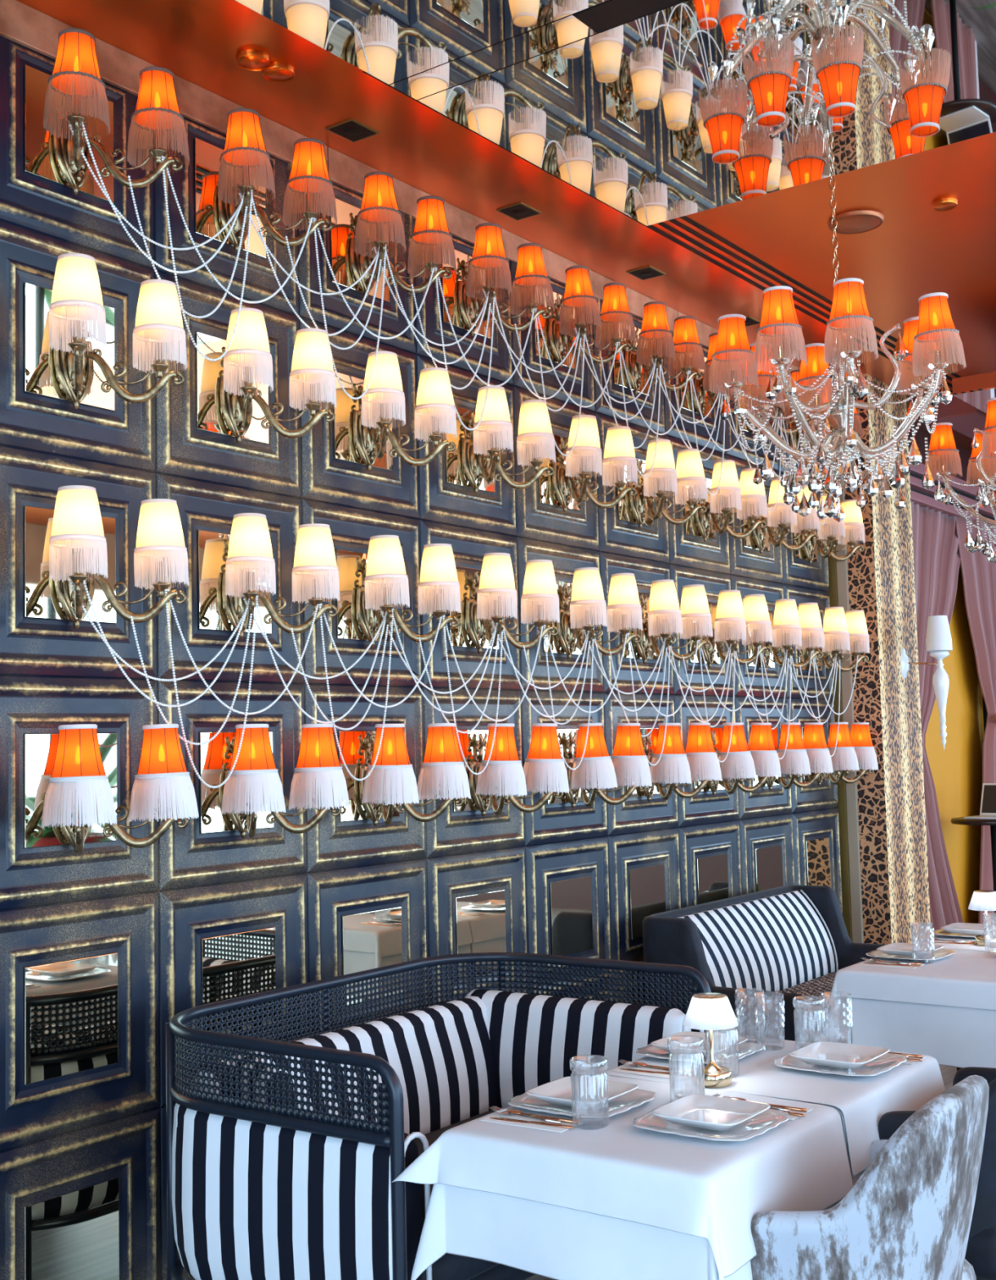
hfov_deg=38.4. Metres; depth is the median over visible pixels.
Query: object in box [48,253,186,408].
wall sconce
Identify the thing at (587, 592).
wall sconce
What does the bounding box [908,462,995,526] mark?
trim
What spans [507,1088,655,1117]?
charger plate
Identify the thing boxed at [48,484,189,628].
wall sconce
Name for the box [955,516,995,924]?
curtain
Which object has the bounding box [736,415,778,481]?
strand
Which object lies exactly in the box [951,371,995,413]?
ceiling box
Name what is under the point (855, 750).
wall sconce
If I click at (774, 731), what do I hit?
mirror
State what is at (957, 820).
side table
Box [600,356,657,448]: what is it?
strand
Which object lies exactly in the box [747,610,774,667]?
mirror
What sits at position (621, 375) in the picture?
strand
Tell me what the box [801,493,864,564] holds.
wall sconce
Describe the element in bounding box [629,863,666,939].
mirror
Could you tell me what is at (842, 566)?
trim
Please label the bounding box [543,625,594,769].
strand
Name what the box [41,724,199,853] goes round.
wall sconce
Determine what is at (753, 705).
strand
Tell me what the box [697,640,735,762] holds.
strand
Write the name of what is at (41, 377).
mirror
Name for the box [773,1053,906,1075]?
charger plate
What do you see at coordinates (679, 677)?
strand
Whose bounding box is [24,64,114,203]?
mirror
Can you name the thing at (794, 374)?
wall sconce
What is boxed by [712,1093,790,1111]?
fork
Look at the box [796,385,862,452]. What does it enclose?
wall sconce
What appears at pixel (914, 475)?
trim
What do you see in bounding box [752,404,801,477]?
strand
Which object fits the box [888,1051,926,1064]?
paper napkin
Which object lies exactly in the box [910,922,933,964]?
glass tumbler
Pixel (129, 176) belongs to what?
strand
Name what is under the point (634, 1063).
table knife
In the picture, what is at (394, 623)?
strand
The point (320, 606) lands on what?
strand
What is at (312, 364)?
wall sconce
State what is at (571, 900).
mirror
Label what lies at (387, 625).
strand
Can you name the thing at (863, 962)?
table knife
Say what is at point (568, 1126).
table knife
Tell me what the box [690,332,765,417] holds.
wall sconce
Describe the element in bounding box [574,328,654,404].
strand
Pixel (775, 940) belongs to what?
cushion
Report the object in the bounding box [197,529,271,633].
mirror
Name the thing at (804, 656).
mirror
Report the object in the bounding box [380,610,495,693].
strand
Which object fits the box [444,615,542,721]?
strand
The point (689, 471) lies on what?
wall sconce
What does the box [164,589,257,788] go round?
strand
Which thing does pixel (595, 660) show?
strand
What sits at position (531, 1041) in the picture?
cushion
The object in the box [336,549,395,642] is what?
mirror
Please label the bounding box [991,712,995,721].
tieback
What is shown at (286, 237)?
strand
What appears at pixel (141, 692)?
strand
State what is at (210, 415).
mirror
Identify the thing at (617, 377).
mirror
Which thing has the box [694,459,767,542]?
wall sconce
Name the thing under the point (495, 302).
strand
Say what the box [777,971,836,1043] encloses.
chair
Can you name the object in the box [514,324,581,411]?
strand
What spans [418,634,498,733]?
strand
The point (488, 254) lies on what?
wall sconce
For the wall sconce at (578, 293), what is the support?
attached to the wall
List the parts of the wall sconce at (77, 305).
trim, lampshade, arm, arm, trim, lampshade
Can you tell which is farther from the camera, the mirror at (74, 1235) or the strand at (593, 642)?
the strand at (593, 642)
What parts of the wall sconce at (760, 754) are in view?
arm, trim, lampshade, arm, lampshade, trim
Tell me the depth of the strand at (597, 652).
5.76 m
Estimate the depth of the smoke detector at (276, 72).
4.24 m
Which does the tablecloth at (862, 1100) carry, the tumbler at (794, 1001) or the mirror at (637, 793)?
the tumbler at (794, 1001)
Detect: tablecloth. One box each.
[392,1074,853,1279]
[410,1182,840,1279]
[596,1031,945,1175]
[608,1075,863,1186]
[825,996,995,1067]
[826,948,995,1010]
[914,934,995,951]
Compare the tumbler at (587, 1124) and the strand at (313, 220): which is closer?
the tumbler at (587, 1124)
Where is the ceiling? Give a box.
[17,0,995,451]
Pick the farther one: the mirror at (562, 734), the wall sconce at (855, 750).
the wall sconce at (855, 750)
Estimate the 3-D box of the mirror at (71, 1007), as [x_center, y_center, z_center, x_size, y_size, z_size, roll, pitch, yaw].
[-1.125,0.996,3.780,0.004,0.295,0.295,-4,-5,36]
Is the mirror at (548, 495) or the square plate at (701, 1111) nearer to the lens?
the square plate at (701, 1111)
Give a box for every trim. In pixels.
[0,0,816,395]
[824,417,852,942]
[830,414,863,942]
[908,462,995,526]
[909,471,995,520]
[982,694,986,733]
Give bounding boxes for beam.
[933,391,995,444]
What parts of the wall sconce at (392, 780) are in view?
arm, trim, lampshade, arm, trim, lampshade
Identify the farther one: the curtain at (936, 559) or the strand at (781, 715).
the curtain at (936, 559)
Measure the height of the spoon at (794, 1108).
0.010 m
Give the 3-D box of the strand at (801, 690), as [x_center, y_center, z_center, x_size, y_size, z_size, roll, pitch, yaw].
[1.587,0.174,7.248,0.007,0.238,0.614,-5,-5,37]
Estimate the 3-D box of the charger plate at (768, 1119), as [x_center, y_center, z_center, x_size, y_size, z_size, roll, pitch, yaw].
[0.457,1.034,3.062,0.289,0.016,0.289,-5,-5,36]
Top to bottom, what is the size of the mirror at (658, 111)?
0.306 m
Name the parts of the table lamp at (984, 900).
lampshade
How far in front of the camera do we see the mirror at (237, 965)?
4.26 m
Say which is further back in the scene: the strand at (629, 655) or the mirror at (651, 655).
the mirror at (651, 655)
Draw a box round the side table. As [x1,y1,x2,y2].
[950,817,995,924]
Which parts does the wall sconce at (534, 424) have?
arm, trim, lampshade, arm, trim, lampshade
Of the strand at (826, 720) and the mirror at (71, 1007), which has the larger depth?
the strand at (826, 720)
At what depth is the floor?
6.63 m
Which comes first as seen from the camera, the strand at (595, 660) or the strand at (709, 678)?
the strand at (595, 660)
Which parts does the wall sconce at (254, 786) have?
trim, arm, lampshade, arm, trim, lampshade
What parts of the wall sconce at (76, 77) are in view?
lampshade, trim, arm, arm, lampshade, trim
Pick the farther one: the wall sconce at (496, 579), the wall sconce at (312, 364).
the wall sconce at (496, 579)
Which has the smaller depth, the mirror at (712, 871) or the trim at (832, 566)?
the mirror at (712, 871)
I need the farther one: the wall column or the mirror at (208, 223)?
the wall column
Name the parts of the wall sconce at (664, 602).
arm, trim, lampshade, arm, trim, lampshade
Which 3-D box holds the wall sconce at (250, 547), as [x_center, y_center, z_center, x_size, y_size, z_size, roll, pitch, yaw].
[-0.692,-0.180,4.273,0.291,0.342,0.417,-5,-5,36]
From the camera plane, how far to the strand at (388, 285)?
4.88 m
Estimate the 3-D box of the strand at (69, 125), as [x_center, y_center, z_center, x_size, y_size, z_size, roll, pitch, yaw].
[-0.927,-1.207,3.956,0.007,0.247,0.615,-5,-5,37]
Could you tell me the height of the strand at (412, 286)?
0.402 m
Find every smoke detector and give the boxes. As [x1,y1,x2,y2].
[235,48,270,71]
[262,62,295,82]
[932,197,957,211]
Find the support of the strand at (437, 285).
hanging from the wall sconce at (488, 254)
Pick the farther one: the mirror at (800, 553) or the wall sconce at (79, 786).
the mirror at (800, 553)
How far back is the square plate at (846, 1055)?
3.62 m
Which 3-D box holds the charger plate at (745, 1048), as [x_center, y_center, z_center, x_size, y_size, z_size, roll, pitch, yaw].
[0.531,1.083,3.760,0.289,0.016,0.289,-5,-5,36]
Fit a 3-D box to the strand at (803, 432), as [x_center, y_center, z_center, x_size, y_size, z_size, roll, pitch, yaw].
[1.668,-0.871,7.430,0.007,0.549,0.341,-5,-5,37]
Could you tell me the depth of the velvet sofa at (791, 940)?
6.26 m
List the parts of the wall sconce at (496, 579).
arm, lampshade, trim, arm, trim, lampshade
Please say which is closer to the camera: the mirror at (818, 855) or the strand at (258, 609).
the strand at (258, 609)
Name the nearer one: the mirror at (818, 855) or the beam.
the mirror at (818, 855)
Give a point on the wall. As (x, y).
(153, 906)
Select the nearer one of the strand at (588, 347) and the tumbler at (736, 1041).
the tumbler at (736, 1041)
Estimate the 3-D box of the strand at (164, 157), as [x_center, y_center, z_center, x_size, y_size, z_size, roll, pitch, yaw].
[-0.744,-1.156,4.168,0.007,0.346,0.597,-5,-5,36]
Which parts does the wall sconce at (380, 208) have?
arm, trim, lampshade, arm, trim, lampshade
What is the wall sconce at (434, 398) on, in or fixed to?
attached to the wall
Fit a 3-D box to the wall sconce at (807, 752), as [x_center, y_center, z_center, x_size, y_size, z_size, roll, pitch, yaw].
[1.461,0.582,7.121,0.306,0.338,0.453,-5,-5,36]
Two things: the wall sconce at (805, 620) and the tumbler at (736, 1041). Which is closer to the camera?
the tumbler at (736, 1041)
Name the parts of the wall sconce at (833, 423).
lampshade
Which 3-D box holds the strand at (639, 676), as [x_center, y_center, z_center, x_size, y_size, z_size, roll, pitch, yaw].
[0.706,0.149,6.010,0.007,0.346,0.597,-5,-5,36]
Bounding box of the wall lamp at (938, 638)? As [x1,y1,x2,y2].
[900,615,951,749]
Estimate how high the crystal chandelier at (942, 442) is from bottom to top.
1.294 m
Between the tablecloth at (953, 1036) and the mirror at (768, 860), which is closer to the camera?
the tablecloth at (953, 1036)
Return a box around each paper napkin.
[479,1111,582,1132]
[610,1064,693,1080]
[746,1099,812,1119]
[857,960,924,968]
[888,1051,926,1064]
[916,939,973,946]
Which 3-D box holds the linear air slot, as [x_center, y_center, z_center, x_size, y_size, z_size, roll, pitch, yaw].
[2.033,-1.526,7.446,0.172,0.003,8.000,-5,-5,36]
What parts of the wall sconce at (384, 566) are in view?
trim, arm, lampshade, arm, trim, lampshade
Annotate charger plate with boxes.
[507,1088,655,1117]
[632,1108,789,1141]
[635,1041,763,1063]
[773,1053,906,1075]
[865,949,955,960]
[932,928,995,938]
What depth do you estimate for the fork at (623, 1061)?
3.59 m
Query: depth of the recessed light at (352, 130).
4.67 m
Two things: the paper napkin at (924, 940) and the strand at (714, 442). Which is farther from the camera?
the strand at (714, 442)
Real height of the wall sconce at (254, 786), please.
0.338 m
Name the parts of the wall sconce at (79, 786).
trim, lampshade, arm, arm, trim, lampshade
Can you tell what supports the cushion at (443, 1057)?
on the sofa at (256, 1190)
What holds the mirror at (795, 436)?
attached to the wall
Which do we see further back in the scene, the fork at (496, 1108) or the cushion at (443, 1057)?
the cushion at (443, 1057)
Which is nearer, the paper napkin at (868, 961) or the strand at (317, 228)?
the strand at (317, 228)
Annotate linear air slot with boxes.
[363,71,960,392]
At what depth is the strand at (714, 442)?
6.46 m
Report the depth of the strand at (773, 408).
7.16 m
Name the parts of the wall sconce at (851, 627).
arm, trim, lampshade, arm, trim, lampshade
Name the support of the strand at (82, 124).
hanging from the wall sconce at (76, 77)
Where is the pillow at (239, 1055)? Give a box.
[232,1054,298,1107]
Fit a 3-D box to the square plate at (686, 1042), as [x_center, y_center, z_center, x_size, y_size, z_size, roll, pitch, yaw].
[0.530,1.067,3.761,0.206,0.024,0.206,-5,-5,36]
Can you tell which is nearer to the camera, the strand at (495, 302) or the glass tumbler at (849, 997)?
the glass tumbler at (849, 997)
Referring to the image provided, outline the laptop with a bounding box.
[964,782,995,819]
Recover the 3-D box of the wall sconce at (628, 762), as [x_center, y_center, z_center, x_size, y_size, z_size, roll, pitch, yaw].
[0.447,0.496,5.636,0.371,0.338,0.372,-1,-4,-9]
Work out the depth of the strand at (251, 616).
3.94 m
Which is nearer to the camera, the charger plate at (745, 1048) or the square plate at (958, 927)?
the charger plate at (745, 1048)
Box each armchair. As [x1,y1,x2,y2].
[750,1075,988,1279]
[878,1066,995,1279]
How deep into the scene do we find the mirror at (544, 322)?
5.83 m
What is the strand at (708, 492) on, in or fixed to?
hanging from the wall sconce at (701, 386)
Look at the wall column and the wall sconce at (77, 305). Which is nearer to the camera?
the wall sconce at (77, 305)
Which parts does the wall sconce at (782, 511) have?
arm, lampshade, arm, lampshade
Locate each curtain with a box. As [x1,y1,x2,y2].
[911,501,963,937]
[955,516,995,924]
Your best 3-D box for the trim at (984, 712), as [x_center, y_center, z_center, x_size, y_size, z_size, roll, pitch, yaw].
[3.450,0.722,9.975,0.120,3.040,0.090,-5,-5,36]
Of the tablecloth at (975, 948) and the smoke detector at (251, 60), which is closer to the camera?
the smoke detector at (251, 60)
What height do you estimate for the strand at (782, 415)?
0.355 m
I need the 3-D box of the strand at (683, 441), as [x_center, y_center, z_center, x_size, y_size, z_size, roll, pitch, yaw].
[0.867,-1.022,6.361,0.007,0.376,0.598,-4,-5,35]
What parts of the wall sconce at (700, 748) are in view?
arm, trim, lampshade, arm, trim, lampshade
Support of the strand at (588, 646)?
hanging from the wall sconce at (587, 592)
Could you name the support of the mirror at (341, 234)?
attached to the wall
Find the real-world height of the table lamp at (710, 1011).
0.210 m
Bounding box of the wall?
[0,35,995,1279]
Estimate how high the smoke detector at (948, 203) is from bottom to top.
0.019 m
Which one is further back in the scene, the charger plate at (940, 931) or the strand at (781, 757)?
the strand at (781, 757)
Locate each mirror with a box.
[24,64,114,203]
[24,282,115,410]
[24,505,115,623]
[24,733,117,848]
[24,952,118,1084]
[24,1177,119,1279]
[195,137,266,257]
[195,332,268,444]
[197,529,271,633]
[200,731,273,833]
[201,927,275,1033]
[235,0,995,226]
[330,198,389,302]
[333,371,392,471]
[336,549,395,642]
[338,730,399,822]
[342,906,402,1005]
[441,244,490,338]
[445,405,494,493]
[448,566,498,648]
[453,729,500,812]
[455,889,506,980]
[534,288,576,369]
[538,434,580,511]
[542,580,584,654]
[547,728,588,804]
[550,875,593,955]
[612,323,648,395]
[617,457,653,526]
[622,591,657,659]
[626,728,659,797]
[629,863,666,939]
[680,353,711,417]
[684,478,715,540]
[688,601,719,664]
[693,727,724,791]
[696,853,728,904]
[738,392,762,433]
[742,495,769,551]
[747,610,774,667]
[750,727,778,786]
[755,844,782,891]
[788,406,813,452]
[793,515,817,562]
[798,635,822,671]
[801,726,826,782]
[805,837,831,887]
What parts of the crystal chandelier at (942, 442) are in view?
trim, lampshade, bead chain, arm, lampshade, arm, lampshade, trim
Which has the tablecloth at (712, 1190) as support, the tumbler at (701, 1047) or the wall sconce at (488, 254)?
the tumbler at (701, 1047)
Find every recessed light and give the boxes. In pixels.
[325,118,379,142]
[496,202,542,220]
[626,265,665,279]
[744,315,759,326]
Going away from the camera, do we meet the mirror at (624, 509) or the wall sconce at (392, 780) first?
the wall sconce at (392, 780)
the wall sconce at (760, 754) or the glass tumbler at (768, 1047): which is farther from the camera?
the wall sconce at (760, 754)
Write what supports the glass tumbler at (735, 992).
on the tablecloth at (862, 1100)
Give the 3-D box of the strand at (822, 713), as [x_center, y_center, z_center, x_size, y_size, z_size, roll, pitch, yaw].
[1.607,0.219,7.239,0.007,0.355,0.599,-4,-5,35]
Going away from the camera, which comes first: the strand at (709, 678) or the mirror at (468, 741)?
the mirror at (468, 741)
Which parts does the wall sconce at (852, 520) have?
arm, lampshade, arm, trim, lampshade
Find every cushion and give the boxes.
[173,1103,425,1274]
[191,995,497,1134]
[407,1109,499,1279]
[465,988,690,1108]
[677,889,835,991]
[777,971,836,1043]
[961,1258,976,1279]
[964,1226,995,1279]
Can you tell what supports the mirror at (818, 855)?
attached to the wall
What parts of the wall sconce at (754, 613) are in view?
arm, trim, lampshade, arm, trim, lampshade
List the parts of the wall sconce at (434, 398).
arm, trim, lampshade, arm, trim, lampshade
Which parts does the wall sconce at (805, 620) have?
arm, trim, lampshade, arm, trim, lampshade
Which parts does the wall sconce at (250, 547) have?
trim, arm, lampshade, arm, trim, lampshade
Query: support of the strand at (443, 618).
hanging from the wall sconce at (496, 579)
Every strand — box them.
[68,124,243,250]
[70,582,245,681]
[81,122,244,273]
[83,580,249,707]
[128,175,247,318]
[129,613,252,745]
[161,155,253,361]
[163,156,312,303]
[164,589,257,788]
[167,588,319,715]
[239,192,377,295]
[243,598,384,679]
[249,191,379,336]
[254,597,386,723]
[284,235,382,350]
[290,624,388,730]
[312,217,386,399]
[315,217,435,339]
[319,604,393,781]
[320,603,442,707]
[373,247,487,346]
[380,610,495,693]
[385,251,488,364]
[392,614,497,713]
[411,284,490,389]
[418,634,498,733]
[435,266,495,430]
[435,267,534,386]
[442,615,503,774]
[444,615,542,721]
[483,291,577,373]
[491,621,586,689]
[494,295,580,399]
[502,629,589,717]
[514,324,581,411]
[522,640,590,724]
[534,307,585,456]
[536,307,617,407]
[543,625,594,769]
[544,624,626,713]
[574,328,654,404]
[582,630,664,694]
[584,333,656,419]
[594,637,666,711]
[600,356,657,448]
[608,647,666,737]
[617,342,661,477]
[618,342,688,435]
[626,633,670,765]
[628,632,698,716]
[651,358,718,423]
[660,364,721,452]
[660,637,729,692]
[670,644,731,722]
[673,384,722,460]
[682,653,732,727]
[688,370,725,495]
[689,371,746,450]
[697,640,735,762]
[699,640,759,711]
[716,385,776,451]
[725,394,777,464]
[725,643,786,701]
[735,649,787,715]
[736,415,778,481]
[745,657,788,729]
[751,403,782,511]
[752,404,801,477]
[759,645,791,759]
[760,644,812,721]
[773,408,786,442]
[782,415,821,484]
[782,648,835,697]
[789,429,822,484]
[791,653,836,718]
[799,661,837,723]
[803,431,826,524]
[812,650,839,756]
[813,650,857,715]
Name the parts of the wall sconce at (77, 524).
trim, lampshade, arm, arm, trim, lampshade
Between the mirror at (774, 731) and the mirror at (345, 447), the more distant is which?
the mirror at (774, 731)
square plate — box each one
[525,1075,638,1108]
[650,1031,747,1057]
[650,1094,770,1130]
[789,1041,889,1068]
[876,942,943,956]
[940,922,995,934]
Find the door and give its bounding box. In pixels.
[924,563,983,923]
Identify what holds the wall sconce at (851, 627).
attached to the wall
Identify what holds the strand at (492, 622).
hanging from the wall sconce at (496, 579)
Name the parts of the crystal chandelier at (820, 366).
trim, lampshade, lampshade, trim, lampshade, arm, arm, arm, lampshade, trim, arm, chain, bead chain, stem, arm, trim, lampshade, arm, arm, trim, lampshade, trim, lampshade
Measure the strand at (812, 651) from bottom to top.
0.549 m
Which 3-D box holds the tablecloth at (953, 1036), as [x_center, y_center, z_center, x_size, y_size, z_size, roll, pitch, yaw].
[1.640,1.368,5.143,0.787,0.395,0.735,-5,-5,36]
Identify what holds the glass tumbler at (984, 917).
on the tablecloth at (975, 948)
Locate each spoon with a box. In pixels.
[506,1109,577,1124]
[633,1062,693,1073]
[730,1097,806,1112]
[871,959,920,965]
[887,1052,922,1058]
[928,937,974,943]
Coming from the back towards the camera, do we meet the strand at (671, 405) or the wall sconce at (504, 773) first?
the strand at (671, 405)
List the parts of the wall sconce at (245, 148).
trim, arm, lampshade, arm, lampshade, trim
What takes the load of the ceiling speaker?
attached to the ceiling
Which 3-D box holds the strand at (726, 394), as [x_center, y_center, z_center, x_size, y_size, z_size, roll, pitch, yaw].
[1.222,-1.011,6.845,0.007,0.343,0.598,-4,-5,35]
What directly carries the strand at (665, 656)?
hanging from the wall sconce at (664, 602)
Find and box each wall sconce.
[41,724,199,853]
[43,27,190,194]
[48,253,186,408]
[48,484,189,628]
[217,107,337,252]
[219,307,336,443]
[221,723,349,838]
[222,512,339,639]
[349,171,456,297]
[352,351,457,471]
[355,534,460,647]
[359,723,471,826]
[457,222,555,336]
[461,386,555,493]
[465,552,559,653]
[469,723,568,817]
[548,265,635,367]
[552,414,637,512]
[555,567,642,659]
[564,722,652,808]
[624,301,706,394]
[628,439,707,528]
[633,579,712,663]
[640,722,721,801]
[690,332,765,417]
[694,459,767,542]
[698,590,772,667]
[703,722,781,795]
[746,364,814,435]
[751,477,819,553]
[758,599,824,671]
[765,722,833,791]
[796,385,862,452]
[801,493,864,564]
[806,606,869,674]
[813,722,878,786]
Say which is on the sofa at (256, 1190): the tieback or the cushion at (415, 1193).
the cushion at (415, 1193)
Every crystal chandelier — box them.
[709,175,965,522]
[924,397,995,563]
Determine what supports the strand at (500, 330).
hanging from the wall sconce at (488, 254)
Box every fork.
[488,1106,560,1124]
[617,1059,684,1073]
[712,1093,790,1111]
[859,957,911,964]
[918,937,966,942]
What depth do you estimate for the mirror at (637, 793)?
6.29 m
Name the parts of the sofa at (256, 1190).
post, post, seat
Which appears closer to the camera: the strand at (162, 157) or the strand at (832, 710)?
the strand at (162, 157)
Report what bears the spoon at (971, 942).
on the paper napkin at (924, 940)
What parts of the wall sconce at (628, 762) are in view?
trim, arm, lampshade, arm, trim, lampshade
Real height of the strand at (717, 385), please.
0.263 m
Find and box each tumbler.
[569,1057,608,1129]
[666,1037,705,1102]
[705,1015,739,1078]
[733,989,764,1044]
[753,992,784,1050]
[792,996,825,1050]
[820,992,852,1044]
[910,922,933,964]
[982,913,995,952]
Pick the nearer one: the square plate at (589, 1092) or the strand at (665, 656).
the square plate at (589, 1092)
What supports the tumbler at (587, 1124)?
on the tablecloth at (712, 1190)
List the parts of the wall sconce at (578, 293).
arm, trim, lampshade, arm, trim, lampshade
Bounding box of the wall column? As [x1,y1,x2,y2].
[844,373,930,944]
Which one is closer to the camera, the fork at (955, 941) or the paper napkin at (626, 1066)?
the paper napkin at (626, 1066)
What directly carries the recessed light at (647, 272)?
in the ceiling
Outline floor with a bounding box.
[526,1065,956,1279]
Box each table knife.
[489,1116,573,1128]
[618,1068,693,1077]
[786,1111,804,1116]
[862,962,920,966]
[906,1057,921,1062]
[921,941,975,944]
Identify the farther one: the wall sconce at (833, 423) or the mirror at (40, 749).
the wall sconce at (833, 423)
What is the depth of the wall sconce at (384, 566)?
4.76 m
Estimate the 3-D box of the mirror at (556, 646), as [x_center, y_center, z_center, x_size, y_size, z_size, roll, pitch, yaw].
[0.266,-0.092,5.801,0.004,0.295,0.295,-4,-5,36]
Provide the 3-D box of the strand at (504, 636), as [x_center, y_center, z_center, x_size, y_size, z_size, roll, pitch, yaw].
[0.186,0.110,5.307,0.007,0.355,0.599,-4,-5,35]
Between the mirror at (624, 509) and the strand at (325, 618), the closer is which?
the strand at (325, 618)
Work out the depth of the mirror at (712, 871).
6.67 m
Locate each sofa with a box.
[165,951,711,1279]
[642,884,885,1043]
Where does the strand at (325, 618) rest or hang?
hanging from the wall sconce at (384, 566)
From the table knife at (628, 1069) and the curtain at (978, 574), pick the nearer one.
the table knife at (628, 1069)
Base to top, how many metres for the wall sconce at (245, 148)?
0.338 m
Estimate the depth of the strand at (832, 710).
7.46 m
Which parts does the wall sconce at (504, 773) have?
arm, lampshade, trim, arm, lampshade, trim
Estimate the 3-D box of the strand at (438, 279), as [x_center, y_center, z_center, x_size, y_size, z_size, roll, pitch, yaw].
[-0.034,-1.091,5.132,0.007,0.367,0.596,-5,-5,36]
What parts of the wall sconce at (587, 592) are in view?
arm, trim, lampshade, arm, trim, lampshade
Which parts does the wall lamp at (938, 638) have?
arm, lampshade, glass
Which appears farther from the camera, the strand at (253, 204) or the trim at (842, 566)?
the trim at (842, 566)
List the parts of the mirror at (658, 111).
mirror panel, mirror panel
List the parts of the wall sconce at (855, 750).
arm, trim, lampshade, arm, trim, lampshade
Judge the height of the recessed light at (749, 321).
0.010 m
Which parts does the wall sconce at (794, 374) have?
arm, arm, lampshade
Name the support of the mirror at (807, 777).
attached to the wall
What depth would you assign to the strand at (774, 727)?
6.88 m
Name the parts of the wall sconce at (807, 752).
arm, trim, lampshade, arm, trim, lampshade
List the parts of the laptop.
lid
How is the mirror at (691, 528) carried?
attached to the wall
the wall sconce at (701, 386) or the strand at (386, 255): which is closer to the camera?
the strand at (386, 255)
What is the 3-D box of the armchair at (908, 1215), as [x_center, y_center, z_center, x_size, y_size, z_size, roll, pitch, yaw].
[0.799,1.347,2.961,0.478,0.890,0.647,-5,-5,36]
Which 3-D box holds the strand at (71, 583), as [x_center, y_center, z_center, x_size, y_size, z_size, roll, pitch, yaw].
[-0.898,-0.011,3.868,0.007,0.247,0.615,-5,-5,37]
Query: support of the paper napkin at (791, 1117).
on the tablecloth at (712, 1190)
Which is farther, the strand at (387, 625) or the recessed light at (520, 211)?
the recessed light at (520, 211)
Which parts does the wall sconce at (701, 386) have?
arm, lampshade, arm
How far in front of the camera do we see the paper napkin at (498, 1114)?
3.13 m
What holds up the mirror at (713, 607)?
attached to the wall
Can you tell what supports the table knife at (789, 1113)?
on the paper napkin at (791, 1117)
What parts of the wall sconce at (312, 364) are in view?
trim, arm, lampshade, arm, trim, lampshade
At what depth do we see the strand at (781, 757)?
6.90 m
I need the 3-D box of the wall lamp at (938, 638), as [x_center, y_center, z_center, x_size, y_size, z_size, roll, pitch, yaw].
[2.432,0.247,8.072,0.280,0.755,0.140,-5,-5,36]
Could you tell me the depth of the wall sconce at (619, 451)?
5.78 m
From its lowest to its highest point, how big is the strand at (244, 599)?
0.228 m
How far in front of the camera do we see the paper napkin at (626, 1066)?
3.57 m
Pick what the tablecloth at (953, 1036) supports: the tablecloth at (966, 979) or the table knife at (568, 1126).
the tablecloth at (966, 979)
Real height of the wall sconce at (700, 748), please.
0.339 m
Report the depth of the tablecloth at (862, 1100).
3.45 m
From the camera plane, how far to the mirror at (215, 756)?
4.23 m
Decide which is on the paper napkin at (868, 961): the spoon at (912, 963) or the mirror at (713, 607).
the spoon at (912, 963)
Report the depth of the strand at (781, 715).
6.93 m
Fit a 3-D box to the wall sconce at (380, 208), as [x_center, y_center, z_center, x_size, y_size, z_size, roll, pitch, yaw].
[-0.361,-1.348,4.842,0.302,0.338,0.441,-5,-5,36]
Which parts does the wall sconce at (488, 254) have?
arm, lampshade, trim, arm, trim, lampshade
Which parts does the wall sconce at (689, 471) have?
arm, trim, lampshade, arm, trim, lampshade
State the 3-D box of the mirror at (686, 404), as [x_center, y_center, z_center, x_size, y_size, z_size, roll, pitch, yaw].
[0.947,-1.234,6.855,0.004,0.295,0.295,-5,-5,36]
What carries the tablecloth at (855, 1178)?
on the table
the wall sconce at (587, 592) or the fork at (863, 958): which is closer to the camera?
the fork at (863, 958)
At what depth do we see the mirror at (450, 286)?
5.35 m
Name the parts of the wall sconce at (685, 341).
arm, lampshade, trim, arm, trim, lampshade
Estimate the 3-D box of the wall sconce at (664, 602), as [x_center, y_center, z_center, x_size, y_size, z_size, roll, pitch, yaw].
[0.729,-0.072,6.205,0.289,0.341,0.413,-5,-5,36]
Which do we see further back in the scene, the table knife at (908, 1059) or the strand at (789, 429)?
the strand at (789, 429)
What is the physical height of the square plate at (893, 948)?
0.024 m
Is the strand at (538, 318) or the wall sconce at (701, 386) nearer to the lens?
the strand at (538, 318)
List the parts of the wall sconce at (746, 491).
arm, trim, lampshade, arm, trim, lampshade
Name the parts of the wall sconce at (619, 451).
arm, lampshade, trim, arm, trim, lampshade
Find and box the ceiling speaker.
[827,210,884,234]
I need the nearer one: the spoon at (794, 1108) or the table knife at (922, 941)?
the spoon at (794, 1108)
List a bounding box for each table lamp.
[682,992,738,1088]
[968,889,995,946]
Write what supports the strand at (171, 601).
hanging from the wall sconce at (250, 547)

